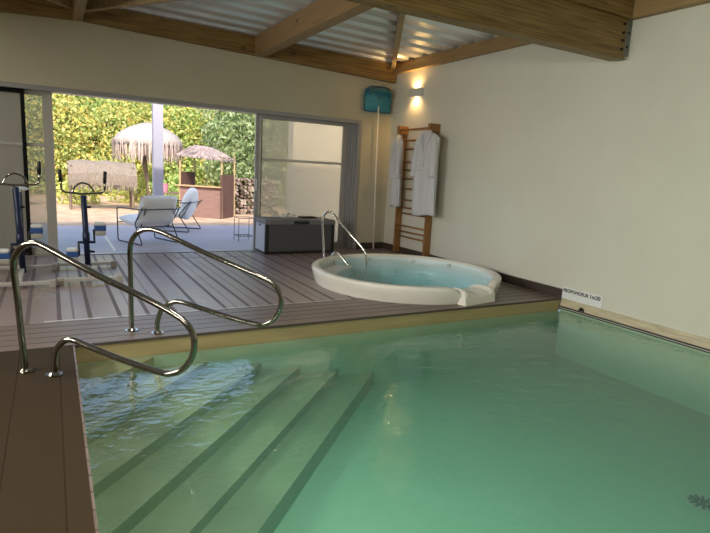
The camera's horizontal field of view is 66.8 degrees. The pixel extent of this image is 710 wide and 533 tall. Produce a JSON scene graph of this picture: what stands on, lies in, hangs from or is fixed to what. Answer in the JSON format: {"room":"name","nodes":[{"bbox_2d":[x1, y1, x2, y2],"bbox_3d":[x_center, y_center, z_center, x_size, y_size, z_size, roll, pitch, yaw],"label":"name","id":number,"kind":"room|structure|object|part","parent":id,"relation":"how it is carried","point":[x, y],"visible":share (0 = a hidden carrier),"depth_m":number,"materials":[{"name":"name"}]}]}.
{"room":"indoor swimming pool","nodes":[
{"label":"indoor swimming pool","id":0,"kind":"room"},
{"bbox_2d":[0,345,94,532],"bbox_3d":[-1.696,1.459,-0.442,3.700,0.001,8.770,-2,11,-29],"label":"floor","id":1,"kind":"structure","parent":0,"point":[45,486],"depth_m":2.69,"materials":[{"name":"brown wood"}]},
{"bbox_2d":[10,240,197,377],"bbox_3d":[-1.631,0.312,3.484,1.296,0.908,0.104,5,10,8],"label":"pool handrail","id":2,"kind":"object","parent":1,"relation":"on","point":[25,369],"visible":1,"depth_m":3.48,"materials":[{"name":"silver metal"}]},
{"bbox_2d":[104,235,115,250],"bbox_3d":[-4.536,-0.508,9.850,0.040,0.003,2.950,-2,11,-29],"label":"trim","id":3,"kind":"structure","parent":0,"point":[105,236],"depth_m":9.30,"materials":[{"name":"silver metal"}]},
{"bbox_2d":[0,12,393,248],"bbox_3d":[-3.446,-2.106,8.151,9.270,3.850,0.250,-2,11,-29],"label":"wall","id":4,"kind":"structure","parent":0,"point":[34,50],"depth_m":8.33,"materials":[{"name":"paint"}]},
{"bbox_2d":[0,87,31,254],"bbox_3d":[-5.470,-1.264,7.121,1.971,2.307,0.044,-2,11,-29],"label":"door","id":5,"kind":"structure","parent":4,"relation":"in","point":[13,142],"depth_m":7.48,"materials":[{"name":"black"}]},
{"bbox_3d":[-5.448,-1.672,7.049,1.871,0.045,0.036,-2,11,-29],"label":"rail","id":6,"kind":"part","parent":5,"relation":"part of","materials":[{"name":"silver metal"}]},
{"bbox_2d":[0,0,74,20],"bbox_3d":[-5.596,-3.396,6.462,3.970,0.536,0.100,-2,11,-29],"label":"ceiling beam","id":7,"kind":"structure","parent":4,"relation":"attached to","point":[40,8],"depth_m":7.17,"materials":[{"name":"brown wood"}]},
{"bbox_2d":[24,90,57,253],"bbox_3d":[-5.182,-1.290,7.355,1.905,2.307,0.044,-2,11,-29],"label":"door","id":8,"kind":"structure","parent":4,"relation":"in","point":[47,111],"depth_m":7.75,"materials":[{"name":"beige metal"}]},
{"bbox_3d":[-5.159,-1.697,7.283,1.655,0.045,0.036,-2,11,-29],"label":"rail","id":9,"kind":"part","parent":8,"relation":"part of","materials":[{"name":"silver metal"}]},
{"bbox_2d":[0,81,361,123],"bbox_3d":[-3.133,-2.538,8.233,7.330,0.064,0.240,-2,11,-29],"label":"trim","id":10,"kind":"structure","parent":4,"relation":"attached to","point":[56,90],"depth_m":8.28,"materials":[{"name":"grey metal"}]},
{"bbox_2d":[25,247,353,255],"bbox_3d":[-3.267,-0.232,8.652,7.330,0.012,0.210,-2,11,-29],"label":"trim","id":11,"kind":"structure","parent":4,"relation":"attached to","point":[251,249],"depth_m":8.72,"materials":[{"name":"grey metal"}]},
{"bbox_2d":[75,9,396,83],"bbox_3d":[-1.553,-3.532,8.723,5.300,0.439,0.100,-2,11,-29],"label":"ceiling beam","id":12,"kind":"structure","parent":4,"relation":"attached to","point":[120,19],"depth_m":8.43,"materials":[{"name":"brown wood"}]},
{"bbox_2d":[253,114,348,248],"bbox_3d":[-0.960,-1.479,9.751,1.780,2.307,0.067,-2,11,-29],"label":"door","id":13,"kind":"structure","parent":4,"relation":"in","point":[300,165],"depth_m":9.68,"materials":[{"name":"clear glass"}]},
{"bbox_3d":[-0.943,-1.888,9.689,1.580,0.045,0.036,-2,11,-29],"label":"rail","id":14,"kind":"part","parent":13,"relation":"part of","materials":[{"name":"silver metal"}]},
{"bbox_2d":[342,124,361,247],"bbox_3d":[-0.069,-1.504,10.174,0.169,2.308,0.252,-2,11,-29],"label":"trim","id":15,"kind":"structure","parent":4,"relation":"attached to","point":[354,130],"depth_m":10.12,"materials":[{"name":"grey metal"}]},
{"bbox_2d":[356,242,382,248],"bbox_3d":[0.286,-0.409,10.460,0.605,0.118,0.014,-2,11,-29],"label":"baseboard","id":16,"kind":"structure","parent":4,"relation":"attached to","point":[366,245],"depth_m":10.45,"materials":[{"name":"brown"}]},
{"bbox_2d":[0,248,519,325],"bbox_3d":[-2.678,0.107,6.942,9.270,0.001,3.910,-2,11,-29],"label":"floor","id":17,"kind":"structure","parent":0,"point":[208,282],"depth_m":6.44,"materials":[{"name":"brown wood"}]},
{"bbox_2d":[0,161,57,287],"bbox_3d":[-3.899,-0.538,6.257,0.750,1.372,1.250,-2,11,-29],"label":"exercise bike","id":18,"kind":"object","parent":17,"relation":"on","point":[36,230],"visible":0.98,"depth_m":6.25,"materials":[{"name":"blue metal"}]},
{"bbox_3d":[-3.925,-0.421,6.302,0.098,1.009,0.118,-2,11,-29],"label":"post","id":19,"kind":"part","parent":18,"relation":"part of","materials":[{"name":"blue metal"}]},
{"bbox_3d":[-4.132,-0.486,6.679,0.042,0.864,0.124,-2,11,-29],"label":"saddle post","id":20,"kind":"part","parent":18,"relation":"part of","materials":[{"name":"metal"}]},
{"bbox_2d":[44,317,101,322],"bbox_3d":[-2.537,0.480,4.857,0.460,0.002,0.030,-2,11,-29],"label":"trim","id":21,"kind":"structure","parent":17,"relation":"on","point":[96,317],"depth_m":4.86,"materials":[{"name":"silver metal"}]},
{"bbox_2d":[53,169,122,284],"bbox_3d":[-3.298,-0.525,6.618,0.750,1.287,1.080,-2,11,-29],"label":"exercise bike","id":22,"kind":"object","parent":17,"relation":"on","point":[99,229],"visible":0.87,"depth_m":6.67,"materials":[{"name":"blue metal"}]},
{"bbox_3d":[-3.365,-0.423,6.736,0.068,0.924,0.126,3,10,1],"label":"post","id":23,"kind":"part","parent":22,"relation":"part of","materials":[{"name":"blue metal"}]},
{"bbox_2d":[183,256,241,257],"bbox_3d":[-2.249,-0.150,8.527,1.140,0.004,0.044,-2,11,-29],"label":"floor drain slot","id":24,"kind":"object","parent":17,"relation":"on","point":[220,256],"visible":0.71,"depth_m":8.46,"materials":[{"name":"black plastic"}]},
{"bbox_2d":[102,299,343,317],"bbox_3d":[-1.226,0.424,5.585,2.540,0.002,0.015,-2,11,-29],"label":"trim","id":25,"kind":"structure","parent":17,"relation":"on","point":[338,299],"depth_m":5.58,"materials":[{"name":"silver metal"}]},
{"bbox_2d":[255,216,334,254],"bbox_3d":[-1.057,-0.560,9.534,1.310,0.590,0.560,-2,11,-29],"label":"storage box","id":26,"kind":"object","parent":17,"relation":"on","point":[274,235],"visible":0.95,"depth_m":9.28,"materials":[{"name":"grey"}]},
{"bbox_3d":[-1.623,-0.535,9.245,0.020,0.520,0.454,-2,11,-29],"label":"panel","id":27,"kind":"part","parent":26,"relation":"part of","materials":[{"name":"grey"}]},
{"bbox_3d":[-1.483,-0.466,9.041,0.060,0.530,0.056,-2,11,-29],"label":"corner post","id":28,"kind":"part","parent":26,"relation":"part of","materials":[{"name":"black plastic"}]},
{"bbox_2d":[279,213,296,217],"bbox_3d":[-1.177,-0.903,9.485,0.320,0.084,0.151,-2,11,-29],"label":"folded towel","id":29,"kind":"object","parent":26,"relation":"on","point":[288,215],"visible":1,"depth_m":9.44,"materials":[{"name":"white fabric"}]},
{"bbox_3d":[-1.047,-0.807,9.495,1.310,0.090,0.548,-2,11,-29],"label":"lid","id":30,"kind":"part","parent":26,"relation":"part of","materials":[{"name":"grey plastic"}]},
{"bbox_3d":[-0.940,-0.494,9.328,1.170,0.455,0.022,-2,11,-29],"label":"panel","id":31,"kind":"part","parent":26,"relation":"part of","materials":[{"name":"grey"}]},
{"bbox_2d":[298,216,316,217],"bbox_3d":[-0.858,-0.889,9.675,0.300,0.026,0.180,-2,11,-29],"label":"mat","id":32,"kind":"object","parent":26,"relation":"on","point":[298,216],"visible":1,"depth_m":9.61,"materials":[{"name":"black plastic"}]},
{"bbox_3d":[-0.410,-0.512,9.639,0.060,0.530,0.056,-2,11,-29],"label":"corner post","id":33,"kind":"part","parent":26,"relation":"part of","materials":[{"name":"black plastic"}]},
{"bbox_2d":[364,86,391,248],"bbox_3d":[0.375,-1.820,10.087,0.601,3.024,0.129,-2,11,-29],"label":"net","id":34,"kind":"object","parent":17,"relation":"on","point":[378,100],"visible":1,"depth_m":9.91,"materials":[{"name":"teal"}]},
{"bbox_3d":[0.419,-3.079,9.910,0.601,0.482,0.028,-2,11,-29],"label":"net frame","id":35,"kind":"part","parent":34,"relation":"part of","materials":[{"name":"teal plastic"}]},
{"bbox_2d":[312,253,501,305],"bbox_3d":[0.677,0.449,7.362,2.540,0.865,2.606,-2,11,-29],"label":"hot tub","id":36,"kind":"object","parent":17,"relation":"in","point":[394,278],"visible":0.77,"depth_m":7.50,"materials":[{"name":"white plastic"}]},
{"bbox_3d":[-0.254,0.163,7.654,0.260,0.305,0.520,7,11,22],"label":"step seat","id":37,"kind":"part","parent":36,"relation":"part of","materials":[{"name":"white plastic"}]},
{"bbox_2d":[321,211,367,278],"bbox_3d":[-0.160,-0.328,7.885,0.824,0.935,0.104,9,12,30],"label":"handrail","id":38,"kind":"object","parent":36,"relation":"attached to","point":[326,212],"visible":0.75,"depth_m":7.88,"materials":[{"name":"silver metal"}]},
{"bbox_2d":[320,256,491,288],"bbox_3d":[0.661,0.455,7.392,2.314,0.820,2.314,-2,11,-29],"label":"basin","id":39,"kind":"object","parent":36,"relation":"in","point":[397,270],"depth_m":8.19,"materials":[{"name":"white"}]},
{"bbox_2d":[0,287,558,351],"bbox_3d":[-1.560,0.515,4.968,9.270,0.001,0.700,-2,11,-29],"label":"floor","id":40,"kind":"structure","parent":0,"point":[41,335],"depth_m":5.08,"materials":[{"name":"brown wood"}]},
{"bbox_2d":[125,227,283,334],"bbox_3d":[-1.265,0.156,4.474,1.395,0.912,0.104,5,10,8],"label":"pool handrail","id":41,"kind":"object","parent":40,"relation":"on","point":[138,232],"visible":0.97,"depth_m":4.46,"materials":[{"name":"silver metal"}]},
{"bbox_2d":[73,298,561,532],"bbox_3d":[1.948,1.153,2.503,5.589,0.021,7.190,-2,11,-29],"label":"trim","id":42,"kind":"structure","parent":40,"relation":"attached to","point":[524,302],"depth_m":4.72,"materials":[{"name":"brown wood"}]},
{"bbox_2d":[77,310,559,384],"bbox_3d":[0.199,0.961,5.648,5.570,0.598,0.001,-2,11,-29],"label":"wall","id":43,"kind":"structure","parent":0,"point":[397,354],"depth_m":5.85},
{"bbox_2d":[75,300,559,363],"bbox_3d":[0.204,0.598,5.581,5.540,0.141,0.010,-2,11,-29],"label":"trim","id":44,"kind":"structure","parent":43,"relation":"attached to","point":[232,339],"depth_m":5.18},
{"bbox_2d":[117,0,634,63],"bbox_3d":[-0.283,-2.589,2.436,10.070,0.266,14.365,-2,11,-29],"label":"ceiling","id":45,"kind":"structure","parent":0,"point":[370,34],"depth_m":7.77,"materials":[{"name":"grey metal"}]},
{"bbox_2d":[47,0,72,8],"bbox_3d":[-4.266,-3.320,5.684,0.075,0.203,3.309,6,10,15],"label":"ceiling beam","id":46,"kind":"structure","parent":45,"relation":"attached to","point":[68,4],"depth_m":7.12,"materials":[{"name":"brown wood"}]},
{"bbox_2d":[72,0,86,20],"bbox_3d":[-2.705,-3.106,5.439,0.120,0.266,4.560,-2,11,-29],"label":"ceiling beam","id":47,"kind":"structure","parent":45,"relation":"attached to","point":[79,6],"depth_m":6.88,"materials":[{"name":"brown wood"}]},
{"bbox_2d":[85,0,184,11],"bbox_3d":[-1.761,-3.279,6.393,4.371,0.149,0.075,8,11,26],"label":"ceiling beam","id":48,"kind":"structure","parent":45,"relation":"attached to","point":[92,5],"depth_m":7.03,"materials":[{"name":"brown wood"}]},
{"bbox_2d":[255,0,373,56],"bbox_3d":[-0.422,-3.135,6.725,0.180,0.294,4.560,-2,11,-29],"label":"ceiling beam","id":49,"kind":"structure","parent":45,"relation":"attached to","point":[320,15],"depth_m":6.97,"materials":[{"name":"brown wood"}]},
{"bbox_2d":[391,13,405,68],"bbox_3d":[0.617,-3.296,7.572,0.075,0.151,4.725,3,10,2],"label":"ceiling beam","id":50,"kind":"structure","parent":45,"relation":"attached to","point":[401,17],"depth_m":7.63,"materials":[{"name":"brown wood"}]},
{"bbox_2d":[273,354,709,532],"bbox_3d":[1.921,1.891,2.629,5.570,0.001,7.170,-2,11,-29],"label":"floor","id":51,"kind":"structure","parent":0,"point":[554,443],"depth_m":4.34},
{"bbox_2d":[77,357,373,532],"bbox_3d":[-0.338,1.265,3.777,2.788,0.587,2.789,-2,11,-29],"label":"steps","id":52,"kind":"structure","parent":51,"relation":"on","point":[199,449],"depth_m":3.77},
{"bbox_2d":[685,494,709,512],"bbox_3d":[2.500,1.698,3.868,0.220,0.013,0.220,-2,11,-29],"label":"floor drain","id":53,"kind":"object","parent":51,"relation":"on","point":[700,502],"visible":1,"depth_m":3.87,"materials":[{"name":"grey plastic"}]},
{"bbox_2d":[384,3,709,338],"bbox_3d":[3.880,-1.039,4.871,0.250,3.720,13.350,-2,11,-29],"label":"wall","id":54,"kind":"structure","parent":0,"point":[557,168],"depth_m":6.55,"materials":[{"name":"paint"}]},
{"bbox_2d":[408,88,423,97],"bbox_3d":[1.044,-3.041,9.442,0.100,0.140,0.380,-2,11,-29],"label":"wall lamp","id":55,"kind":"object","parent":54,"relation":"attached to","point":[413,92],"visible":1,"depth_m":9.34,"materials":[{"name":"silver metal"}]},
{"bbox_2d":[393,123,440,255],"bbox_3d":[1.031,-1.318,9.500,0.200,2.280,1.000,-2,11,-29],"label":"wall bars","id":56,"kind":"object","parent":54,"relation":"attached to","point":[402,130],"visible":0.65,"depth_m":9.63,"materials":[{"name":"brown wood"}]},
{"bbox_2d":[388,135,403,207],"bbox_3d":[0.759,-1.717,9.730,0.200,1.295,0.313,-2,11,-29],"label":"bathrobe","id":57,"kind":"object","parent":56,"relation":"hanging from","point":[396,162],"visible":1,"depth_m":9.67,"materials":[{"name":"white fabric"}]},
{"bbox_2d":[410,130,440,217],"bbox_3d":[1.159,-1.540,8.908,0.227,1.415,0.665,-2,11,-29],"label":"bathrobe","id":58,"kind":"object","parent":56,"relation":"hanging from","point":[424,162],"visible":1,"depth_m":8.80,"materials":[{"name":"white fabric"}]},
{"bbox_2d":[383,242,562,297],"bbox_3d":[1.602,-0.038,8.764,0.014,0.118,4.328,-2,11,-29],"label":"baseboard","id":59,"kind":"structure","parent":54,"relation":"attached to","point":[543,288],"depth_m":7.51,"materials":[{"name":"brown"}]},
{"bbox_2d":[393,0,709,74],"bbox_3d":[3.898,-2.483,4.378,0.090,0.181,13.000,-2,11,-29],"label":"ceiling beam","id":60,"kind":"structure","parent":54,"relation":"attached to","point":[642,8],"depth_m":7.72,"materials":[{"name":"brown wood"}]},
{"bbox_2d":[562,286,602,308],"bbox_3d":[2.799,0.378,6.654,0.008,0.152,0.580,-2,11,-29],"label":"sign","id":61,"kind":"object","parent":54,"relation":"attached to","point":[590,299],"visible":1,"depth_m":6.64,"materials":[{"name":"white plastic"}]},
{"bbox_2d":[560,298,709,348],"bbox_3d":[4.395,1.088,3.862,0.032,0.100,7.169,-2,11,-29],"label":"trim","id":62,"kind":"structure","parent":54,"relation":"attached to","point":[647,326],"depth_m":5.98,"materials":[{"name":"beige stone"}]},
{"bbox_2d":[555,309,709,415],"bbox_3d":[4.369,1.477,3.929,0.001,0.630,7.170,-2,11,-29],"label":"wall","id":63,"kind":"structure","parent":0,"point":[680,374],"depth_m":6.03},
{"bbox_2d":[559,307,709,353],"bbox_3d":[4.374,1.165,3.866,0.030,0.012,7.169,-2,11,-29],"label":"trim","id":64,"kind":"structure","parent":63,"relation":"attached to","point":[559,307],"depth_m":5.98,"materials":[{"name":"grey"}]},
{"bbox_2d":[559,305,709,350],"bbox_3d":[4.376,1.143,3.863,0.028,0.014,7.169,-2,11,-29],"label":"trim","id":65,"kind":"structure","parent":63,"relation":"attached to","point":[559,305],"depth_m":5.99,"materials":[{"name":"grey"}]},
{"bbox_2d":[560,307,709,351],"bbox_3d":[4.378,1.155,3.867,0.022,0.010,7.169,-2,11,-29],"label":"trim","id":66,"kind":"structure","parent":63,"relation":"attached to","point":[560,307],"depth_m":5.99,"materials":[{"name":"silver metal"}]},
{"bbox_3d":[-4.425,-0.781,0.223,0.250,3.920,13.350,-2,11,-29],"label":"wall","id":67,"kind":"structure","parent":0,"visible":0},
{"bbox_2d":[345,0,632,60],"bbox_3d":[-1.020,-2.339,3.777,9.268,0.415,0.192,-2,11,-29],"label":"ceiling beam","id":68,"kind":"structure","parent":67,"relation":"attached to","point":[563,25],"depth_m":5.28,"materials":[{"name":"brown wood"}]},
{"bbox_2d":[564,0,633,18],"bbox_3d":[-1.033,-2.733,3.678,9.179,0.383,0.210,-2,11,-29],"label":"ceiling beam","id":69,"kind":"structure","parent":68,"relation":"on","point":[620,8],"depth_m":5.68,"materials":[{"name":"brown wood"}]},
{"label":"outside","id":70,"kind":"structure","parent":0,"visible":0},
{"bbox_2d":[29,187,252,224],"bbox_3d":[-12.485,-4.727,32.324,70.000,0.270,50.850,-2,11,-29],"label":"ground","id":71,"kind":"structure","parent":70,"point":[104,211],"depth_m":14.59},
{"bbox_2d":[29,181,34,202],"bbox_3d":[-10.236,-2.272,15.471,1.848,1.078,1.408,-2,11,-29],"label":"shrub","id":72,"kind":"object","parent":71,"relation":"on","point":[31,188],"visible":0.02,"depth_m":15.82,"materials":[{"name":"green plant"}]},
{"bbox_2d":[24,93,95,194],"bbox_3d":[-12.762,-5.654,19.456,5.996,6.096,4.064,-6,14,-43],"label":"broadleaf tree","id":73,"kind":"object","parent":71,"relation":"on","point":[36,102],"visible":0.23,"depth_m":19.74,"materials":[{"name":"green plant"}]},
{"bbox_2d":[39,175,102,204],"bbox_3d":[-8.885,-2.488,16.971,1.859,1.098,1.415,-2,11,-29],"label":"shrub","id":74,"kind":"object","parent":71,"relation":"on","point":[65,184],"visible":0.42,"depth_m":16.88,"materials":[{"name":"green plant"}]},
{"bbox_2d":[67,159,136,209],"bbox_3d":[-7.382,-2.390,15.759,1.780,1.415,0.958,-2,11,-29],"label":"canopy","id":75,"kind":"object","parent":71,"relation":"on","point":[119,174],"visible":0.88,"depth_m":15.42,"materials":[{"name":"beige plant"}]},
{"bbox_3d":[-7.977,-2.229,15.129,0.106,1.252,0.070,-2,11,-29],"label":"post","id":76,"kind":"part","parent":75,"relation":"part of","materials":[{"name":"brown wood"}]},
{"bbox_3d":[-6.832,-2.389,16.398,0.066,1.250,0.068,11,13,37],"label":"post","id":77,"kind":"part","parent":75,"relation":"part of","materials":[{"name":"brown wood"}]},
{"bbox_3d":[-6.560,-2.290,15.918,0.066,1.250,0.068,11,13,37],"label":"post","id":78,"kind":"part","parent":75,"relation":"part of","materials":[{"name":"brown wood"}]},
{"bbox_2d":[107,173,152,203],"bbox_3d":[-7.736,-2.710,18.570,1.832,1.127,1.418,-2,11,-29],"label":"shrub","id":79,"kind":"object","parent":71,"relation":"on","point":[137,195],"visible":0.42,"depth_m":18.43,"materials":[{"name":"green plant"}]},
{"bbox_2d":[24,93,253,196],"bbox_3d":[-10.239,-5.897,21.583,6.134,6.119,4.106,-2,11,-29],"label":"hedge","id":80,"kind":"object","parent":71,"relation":"on","point":[95,149],"visible":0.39,"depth_m":20.82,"materials":[{"name":"green plant"}]},
{"bbox_2d":[31,225,252,252],"bbox_3d":[-3.887,-0.530,10.533,15.500,0.120,3.800,-2,11,-29],"label":"deck","id":81,"kind":"object","parent":71,"relation":"on","point":[208,236],"visible":0.22,"depth_m":10.26,"materials":[{"name":"grey concrete"}]},
{"bbox_2d":[116,196,179,245],"bbox_3d":[-3.723,-0.872,9.691,0.917,0.858,0.741,11,13,38],"label":"lounge chair","id":82,"kind":"object","parent":81,"relation":"on","point":[153,211],"visible":0.94,"depth_m":9.43,"materials":[{"name":"grey fabric"}]},
{"bbox_3d":[-3.939,-0.738,9.418,0.877,0.666,0.021,11,13,38],"label":"frame","id":83,"kind":"part","parent":82,"relation":"part of","materials":[{"name":"grey metal"}]},
{"bbox_2d":[118,214,171,226],"bbox_3d":[-3.796,-0.836,9.755,0.738,0.190,0.680,11,13,38],"label":"seat cushion","id":84,"kind":"object","parent":82,"relation":"on","point":[133,219],"depth_m":9.52,"materials":[{"name":"white fabric"}]},
{"bbox_2d":[137,196,176,224],"bbox_3d":[-3.473,-0.992,9.472,0.271,0.519,0.720,11,13,38],"label":"cushion","id":85,"kind":"object","parent":82,"relation":"on","point":[153,210],"depth_m":9.37,"materials":[{"name":"white fabric"}]},
{"bbox_3d":[-3.487,-0.810,9.974,0.877,0.666,0.021,11,13,38],"label":"frame","id":86,"kind":"part","parent":82,"relation":"part of","materials":[{"name":"grey metal"}]},
{"bbox_2d":[152,104,165,227],"bbox_3d":[-4.264,-2.283,11.650,0.260,2.900,0.260,-2,11,-29],"label":"column","id":87,"kind":"structure","parent":81,"relation":"on","point":[157,109],"depth_m":11.53,"materials":[{"name":"grey paint"}]},
{"bbox_2d":[164,188,201,232],"bbox_3d":[-3.863,-1.254,11.630,0.917,0.925,0.741,4,10,2],"label":"lounge chair","id":88,"kind":"object","parent":81,"relation":"on","point":[189,202],"visible":0.6,"depth_m":11.39,"materials":[{"name":"white fabric"}]},
{"bbox_3d":[-3.869,-1.064,11.297,0.877,0.666,0.021,4,10,2],"label":"frame","id":89,"kind":"part","parent":88,"relation":"part of","materials":[{"name":"grey metal"}]},
{"bbox_2d":[175,210,183,217],"bbox_3d":[-3.957,-1.177,11.648,0.738,0.190,0.680,4,10,2],"label":"seat cushion","id":90,"kind":"object","parent":88,"relation":"on","point":[180,214],"depth_m":11.35,"materials":[{"name":"white fabric"}]},
{"bbox_3d":[-3.832,-1.187,12.006,0.877,0.666,0.021,4,10,2],"label":"frame","id":91,"kind":"part","parent":88,"relation":"part of","materials":[{"name":"grey metal"}]},
{"bbox_2d":[180,188,197,219],"bbox_3d":[-3.567,-1.350,11.597,0.322,0.692,0.660,4,10,2],"label":"cushion","id":92,"kind":"object","parent":88,"relation":"on","point":[189,202],"depth_m":11.39,"materials":[{"name":"white fabric"}]},
{"bbox_2d":[234,217,252,241],"bbox_3d":[-2.181,-0.737,10.581,0.310,0.456,0.312,-2,11,-29],"label":"wire side table","id":93,"kind":"object","parent":81,"relation":"on","point":[238,234],"visible":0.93,"depth_m":10.51,"materials":[{"name":"grey metal"}]},
{"bbox_2d":[111,122,183,195],"bbox_3d":[-6.771,-3.344,17.665,2.254,2.704,2.266,-2,11,-29],"label":"parasol","id":94,"kind":"object","parent":71,"relation":"on","point":[139,135],"visible":0.82,"depth_m":16.90,"materials":[{"name":"white fabric"}]},
{"bbox_2d":[90,98,231,194],"bbox_3d":[-8.305,-6.147,23.652,5.843,6.088,3.863,-6,14,-43],"label":"broadleaf tree","id":95,"kind":"object","parent":71,"relation":"on","point":[173,168],"visible":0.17,"depth_m":23.09,"materials":[{"name":"green plant"}]},
{"bbox_2d":[148,167,190,207],"bbox_3d":[-5.881,-2.587,17.705,1.564,1.366,1.397,2,10,-5],"label":"shrub","id":96,"kind":"object","parent":71,"relation":"on","point":[175,179],"visible":0.28,"depth_m":17.45,"materials":[{"name":"green plant"}]},
{"bbox_2d":[164,192,178,195],"bbox_3d":[-5.615,-2.008,16.605,0.700,0.560,0.500,-2,11,-29],"label":"garden table","id":97,"kind":"object","parent":71,"relation":"on","point":[164,192],"visible":0.09,"depth_m":16.31,"materials":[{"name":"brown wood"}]},
{"bbox_2d":[164,184,168,191],"bbox_3d":[-5.805,-2.386,16.361,0.290,0.249,0.290,-2,11,-29],"label":"tub","id":98,"kind":"object","parent":97,"relation":"on","point":[165,185],"visible":0.48,"depth_m":16.29,"materials":[{"name":"pink plastic"}]},
{"bbox_2d":[163,105,243,189],"bbox_3d":[-6.485,-6.172,24.203,4.923,6.152,3.092,-2,11,-29],"label":"broadleaf tree","id":99,"kind":"object","parent":71,"relation":"on","point":[206,182],"visible":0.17,"depth_m":23.20,"materials":[{"name":"green plant"}]},
{"bbox_2d":[175,145,235,218],"bbox_3d":[-4.163,-2.395,15.137,1.430,1.986,1.147,5,10,10],"label":"bar","id":100,"kind":"object","parent":71,"relation":"on","point":[217,202],"visible":0.99,"depth_m":14.85,"materials":[{"name":"brown wood"}]},
{"bbox_3d":[-4.843,-2.257,14.911,0.062,1.720,0.052,5,10,10],"label":"post","id":101,"kind":"part","parent":100,"relation":"part of","materials":[{"name":"brown wood"}]},
{"bbox_3d":[-4.775,-2.079,15.365,0.040,1.220,0.810,5,10,10],"label":"panel","id":102,"kind":"part","parent":100,"relation":"part of","materials":[{"name":"brown wood"}]},
{"bbox_2d":[175,184,221,187],"bbox_3d":[-4.270,-2.215,14.862,1.340,0.035,0.300,5,10,10],"label":"countertop","id":103,"kind":"structure","parent":100,"relation":"on","point":[175,184],"depth_m":14.74,"materials":[{"name":"brown wood"}]},
{"bbox_2d":[180,186,219,218],"bbox_3d":[-4.263,-1.773,14.882,1.220,0.840,0.040,5,10,10],"label":"bar front","id":104,"kind":"structure","parent":100,"relation":"on","point":[209,207],"depth_m":14.83,"materials":[{"name":"brown wood"}]},
{"bbox_3d":[-3.636,-2.154,14.702,0.062,1.720,0.052,5,10,10],"label":"post","id":105,"kind":"part","parent":100,"relation":"part of","materials":[{"name":"brown wood"}]},
{"bbox_3d":[-3.584,-1.957,15.101,0.050,1.200,0.830,5,10,10],"label":"panel","id":106,"kind":"part","parent":100,"relation":"part of","materials":[{"name":"brown wood"}]},
{"bbox_3d":[-3.482,-2.291,15.527,0.062,1.720,0.052,5,10,10],"label":"post","id":107,"kind":"part","parent":100,"relation":"part of","materials":[{"name":"brown wood"}]},
{"bbox_2d":[196,108,254,204],"bbox_3d":[-3.140,-5.062,19.774,5.360,5.838,3.575,-6,14,-43],"label":"broadleaf tree","id":108,"kind":"object","parent":71,"relation":"on","point":[241,127],"visible":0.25,"depth_m":18.63,"materials":[{"name":"green plant"}]},
{"bbox_2d":[235,178,253,214],"bbox_3d":[-3.167,-2.196,16.900,1.522,1.146,0.524,-2,11,-29],"label":"firewood stack","id":109,"kind":"object","parent":71,"relation":"on","point":[243,200],"visible":0.38,"depth_m":16.59,"materials":[{"name":"brown wood"}]}
]}

